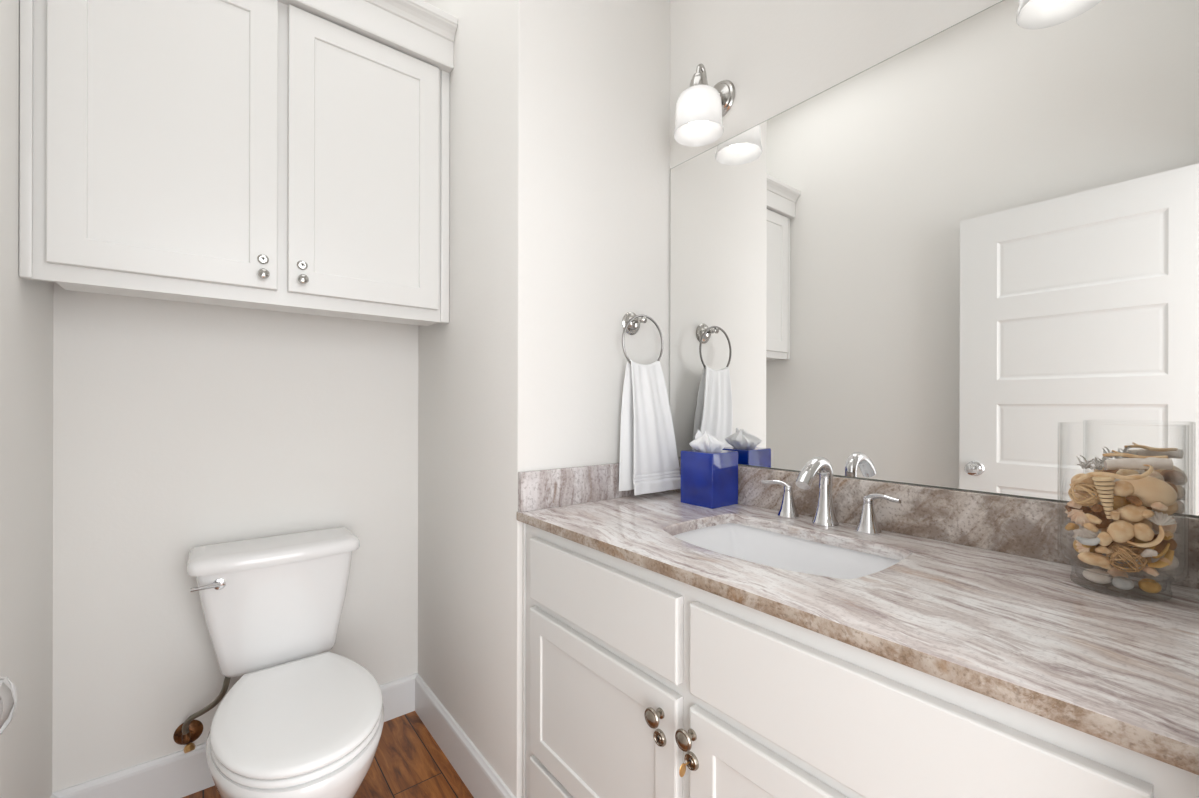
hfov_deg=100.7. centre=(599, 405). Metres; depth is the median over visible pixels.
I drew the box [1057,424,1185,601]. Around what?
glass vase
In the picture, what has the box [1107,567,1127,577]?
pod
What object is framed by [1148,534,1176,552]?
pod
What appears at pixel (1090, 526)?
chip
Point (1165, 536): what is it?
wood curl
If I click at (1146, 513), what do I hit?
chip
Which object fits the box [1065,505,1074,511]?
chip
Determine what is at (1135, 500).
chip
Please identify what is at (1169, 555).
wood curl
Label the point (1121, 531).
seed
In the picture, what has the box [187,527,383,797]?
toilet
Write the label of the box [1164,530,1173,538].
chip
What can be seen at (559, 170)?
wall
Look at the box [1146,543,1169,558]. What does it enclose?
wood curl
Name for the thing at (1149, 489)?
seashell
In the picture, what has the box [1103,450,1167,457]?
twig
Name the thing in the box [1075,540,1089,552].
scallop shell
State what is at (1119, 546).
ball
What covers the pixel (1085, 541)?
shell
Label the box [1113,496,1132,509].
pod
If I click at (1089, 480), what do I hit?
pod
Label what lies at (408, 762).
floor
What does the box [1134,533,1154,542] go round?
pod
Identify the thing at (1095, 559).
pebble
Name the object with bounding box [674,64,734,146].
wall sconce
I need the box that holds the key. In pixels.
[679,761,689,776]
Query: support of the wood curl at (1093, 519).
in the glass vase
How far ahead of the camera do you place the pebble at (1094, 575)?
0.77 m
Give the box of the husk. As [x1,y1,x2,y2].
[1127,525,1164,547]
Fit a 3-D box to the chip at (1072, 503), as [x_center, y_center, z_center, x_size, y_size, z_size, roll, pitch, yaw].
[0.757,0.158,0.793,0.012,0.013,0.017,0,0,-38]
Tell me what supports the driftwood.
in the glass vase
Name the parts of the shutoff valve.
valve handle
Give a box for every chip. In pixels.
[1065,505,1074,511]
[1065,523,1078,530]
[1067,500,1081,508]
[1084,523,1097,531]
[1091,504,1103,511]
[1095,546,1110,553]
[1099,565,1111,569]
[1126,496,1142,505]
[1140,548,1156,556]
[1142,509,1153,517]
[1142,566,1158,576]
[1151,502,1167,510]
[1158,557,1171,565]
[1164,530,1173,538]
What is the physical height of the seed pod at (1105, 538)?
0.022 m
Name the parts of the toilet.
flush lever, tank lid, tank, bowl, seat, seat lid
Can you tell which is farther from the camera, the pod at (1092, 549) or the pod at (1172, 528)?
the pod at (1092, 549)
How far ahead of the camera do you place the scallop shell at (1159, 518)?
0.72 m
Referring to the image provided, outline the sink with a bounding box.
[674,523,899,578]
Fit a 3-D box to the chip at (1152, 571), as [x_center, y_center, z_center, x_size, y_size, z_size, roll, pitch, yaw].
[0.807,0.243,0.728,0.012,0.014,0.017,0,0,-38]
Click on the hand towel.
(649, 462)
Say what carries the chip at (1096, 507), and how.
in the glass vase
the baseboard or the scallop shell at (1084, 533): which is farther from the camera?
the baseboard
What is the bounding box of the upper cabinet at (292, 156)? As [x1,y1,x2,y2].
[19,0,457,325]
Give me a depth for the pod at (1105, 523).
0.77 m
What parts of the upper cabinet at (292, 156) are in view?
scribe moulding, door, knob, knob, door, crown moulding, scribe moulding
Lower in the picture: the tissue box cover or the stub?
the stub
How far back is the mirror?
1.04 m
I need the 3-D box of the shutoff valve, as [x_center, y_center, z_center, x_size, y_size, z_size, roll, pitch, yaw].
[-1.202,0.933,1.508,0.193,0.243,0.065,0,0,24]
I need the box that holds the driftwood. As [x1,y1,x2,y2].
[1104,457,1172,469]
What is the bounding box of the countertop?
[516,490,1198,774]
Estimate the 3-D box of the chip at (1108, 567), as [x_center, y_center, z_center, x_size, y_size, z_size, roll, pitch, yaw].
[0.772,0.245,0.761,0.013,0.014,0.017,0,0,-38]
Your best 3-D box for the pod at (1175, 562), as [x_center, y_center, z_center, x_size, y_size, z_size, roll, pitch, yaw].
[0.853,0.236,0.750,0.030,0.030,0.028,0,0,-38]
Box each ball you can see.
[1068,482,1099,505]
[1106,542,1147,572]
[1113,481,1133,496]
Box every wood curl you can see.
[1085,513,1101,523]
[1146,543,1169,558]
[1147,549,1173,567]
[1163,535,1171,539]
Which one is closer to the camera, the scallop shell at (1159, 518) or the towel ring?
the scallop shell at (1159, 518)
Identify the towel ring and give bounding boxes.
[622,312,663,363]
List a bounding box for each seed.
[1107,520,1134,542]
[1133,523,1153,541]
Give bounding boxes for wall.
[0,0,53,797]
[52,282,418,791]
[415,0,669,797]
[669,0,1198,517]
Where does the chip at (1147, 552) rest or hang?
in the glass vase
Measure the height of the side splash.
0.106 m
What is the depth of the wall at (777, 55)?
1.37 m
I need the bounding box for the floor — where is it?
[182,711,473,797]
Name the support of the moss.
in the glass vase
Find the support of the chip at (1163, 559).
in the glass vase
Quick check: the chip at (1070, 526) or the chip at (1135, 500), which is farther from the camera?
the chip at (1070, 526)
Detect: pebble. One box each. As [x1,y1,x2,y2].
[1078,552,1109,565]
[1083,569,1112,583]
[1112,576,1133,589]
[1138,578,1161,592]
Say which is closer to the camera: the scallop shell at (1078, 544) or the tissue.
the scallop shell at (1078, 544)
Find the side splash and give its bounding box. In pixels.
[518,463,633,511]
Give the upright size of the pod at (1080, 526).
0.030 m
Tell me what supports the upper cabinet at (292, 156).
attached to the wall at (179, 427)
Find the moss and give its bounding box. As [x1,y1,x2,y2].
[1076,455,1110,469]
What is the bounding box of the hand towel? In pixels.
[619,359,680,494]
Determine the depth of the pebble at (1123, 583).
0.75 m
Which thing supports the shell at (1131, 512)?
in the glass vase
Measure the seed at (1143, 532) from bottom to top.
0.026 m
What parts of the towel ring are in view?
post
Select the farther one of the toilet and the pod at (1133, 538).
the toilet
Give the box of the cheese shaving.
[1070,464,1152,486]
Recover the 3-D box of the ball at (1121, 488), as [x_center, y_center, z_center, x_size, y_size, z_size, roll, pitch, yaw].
[0.788,0.126,0.749,0.025,0.024,0.026,0,0,-38]
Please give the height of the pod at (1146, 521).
0.030 m
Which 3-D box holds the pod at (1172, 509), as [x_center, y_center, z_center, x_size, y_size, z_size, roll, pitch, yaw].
[0.855,0.153,0.753,0.033,0.028,0.028,0,0,-38]
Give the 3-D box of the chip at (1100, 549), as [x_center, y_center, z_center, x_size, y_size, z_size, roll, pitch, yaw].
[0.765,0.220,0.756,0.012,0.012,0.017,0,0,-38]
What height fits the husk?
0.035 m
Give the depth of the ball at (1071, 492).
0.78 m
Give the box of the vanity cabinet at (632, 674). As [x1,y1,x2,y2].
[522,523,1198,797]
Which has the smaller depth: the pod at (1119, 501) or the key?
the pod at (1119, 501)
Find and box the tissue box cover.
[681,449,737,508]
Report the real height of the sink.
0.158 m
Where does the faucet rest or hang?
on the countertop
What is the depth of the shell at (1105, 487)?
0.75 m
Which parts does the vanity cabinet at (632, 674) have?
scribe moulding, drawer, false drawer, door, knob, knob, door, false drawer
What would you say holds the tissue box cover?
on the countertop
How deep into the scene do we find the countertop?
0.70 m
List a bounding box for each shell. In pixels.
[1065,508,1095,525]
[1071,528,1101,539]
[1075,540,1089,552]
[1076,536,1099,545]
[1092,476,1114,519]
[1115,504,1146,521]
[1146,511,1176,525]
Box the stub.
[1110,511,1119,519]
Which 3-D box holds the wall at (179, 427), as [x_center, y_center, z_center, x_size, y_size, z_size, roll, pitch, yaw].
[-0.951,-0.348,1.873,1.690,3.100,0.120,0,0,-38]
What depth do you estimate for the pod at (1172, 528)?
0.74 m
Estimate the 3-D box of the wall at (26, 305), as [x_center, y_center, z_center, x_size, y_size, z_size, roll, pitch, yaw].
[-0.888,-0.348,0.495,0.120,3.100,2.119,0,0,-38]
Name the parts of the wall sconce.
bulb, lamp shade, arm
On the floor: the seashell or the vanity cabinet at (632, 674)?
the vanity cabinet at (632, 674)
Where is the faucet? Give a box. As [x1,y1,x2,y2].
[761,457,900,534]
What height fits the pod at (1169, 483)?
0.029 m
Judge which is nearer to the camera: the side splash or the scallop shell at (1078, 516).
the scallop shell at (1078, 516)
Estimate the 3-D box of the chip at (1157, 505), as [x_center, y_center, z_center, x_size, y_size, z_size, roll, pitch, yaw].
[0.809,0.146,0.719,0.013,0.013,0.016,0,0,-38]
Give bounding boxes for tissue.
[689,430,725,451]
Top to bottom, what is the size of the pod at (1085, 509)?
0.030 m
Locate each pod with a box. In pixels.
[1071,473,1093,491]
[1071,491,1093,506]
[1073,524,1085,533]
[1073,540,1095,552]
[1075,506,1092,513]
[1090,511,1112,527]
[1097,532,1111,545]
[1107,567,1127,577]
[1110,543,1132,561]
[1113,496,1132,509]
[1113,537,1134,544]
[1126,518,1151,528]
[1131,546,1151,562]
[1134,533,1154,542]
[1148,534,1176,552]
[1151,502,1177,514]
[1151,518,1176,532]
[1151,553,1178,570]
[1165,481,1177,492]
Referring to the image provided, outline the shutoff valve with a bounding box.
[173,677,230,752]
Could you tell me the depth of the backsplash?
1.02 m
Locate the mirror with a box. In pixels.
[670,0,1198,516]
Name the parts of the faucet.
lever, handle, spout, handle, lever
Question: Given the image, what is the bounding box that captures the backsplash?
[670,458,1198,588]
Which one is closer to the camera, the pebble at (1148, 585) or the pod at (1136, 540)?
the pebble at (1148, 585)

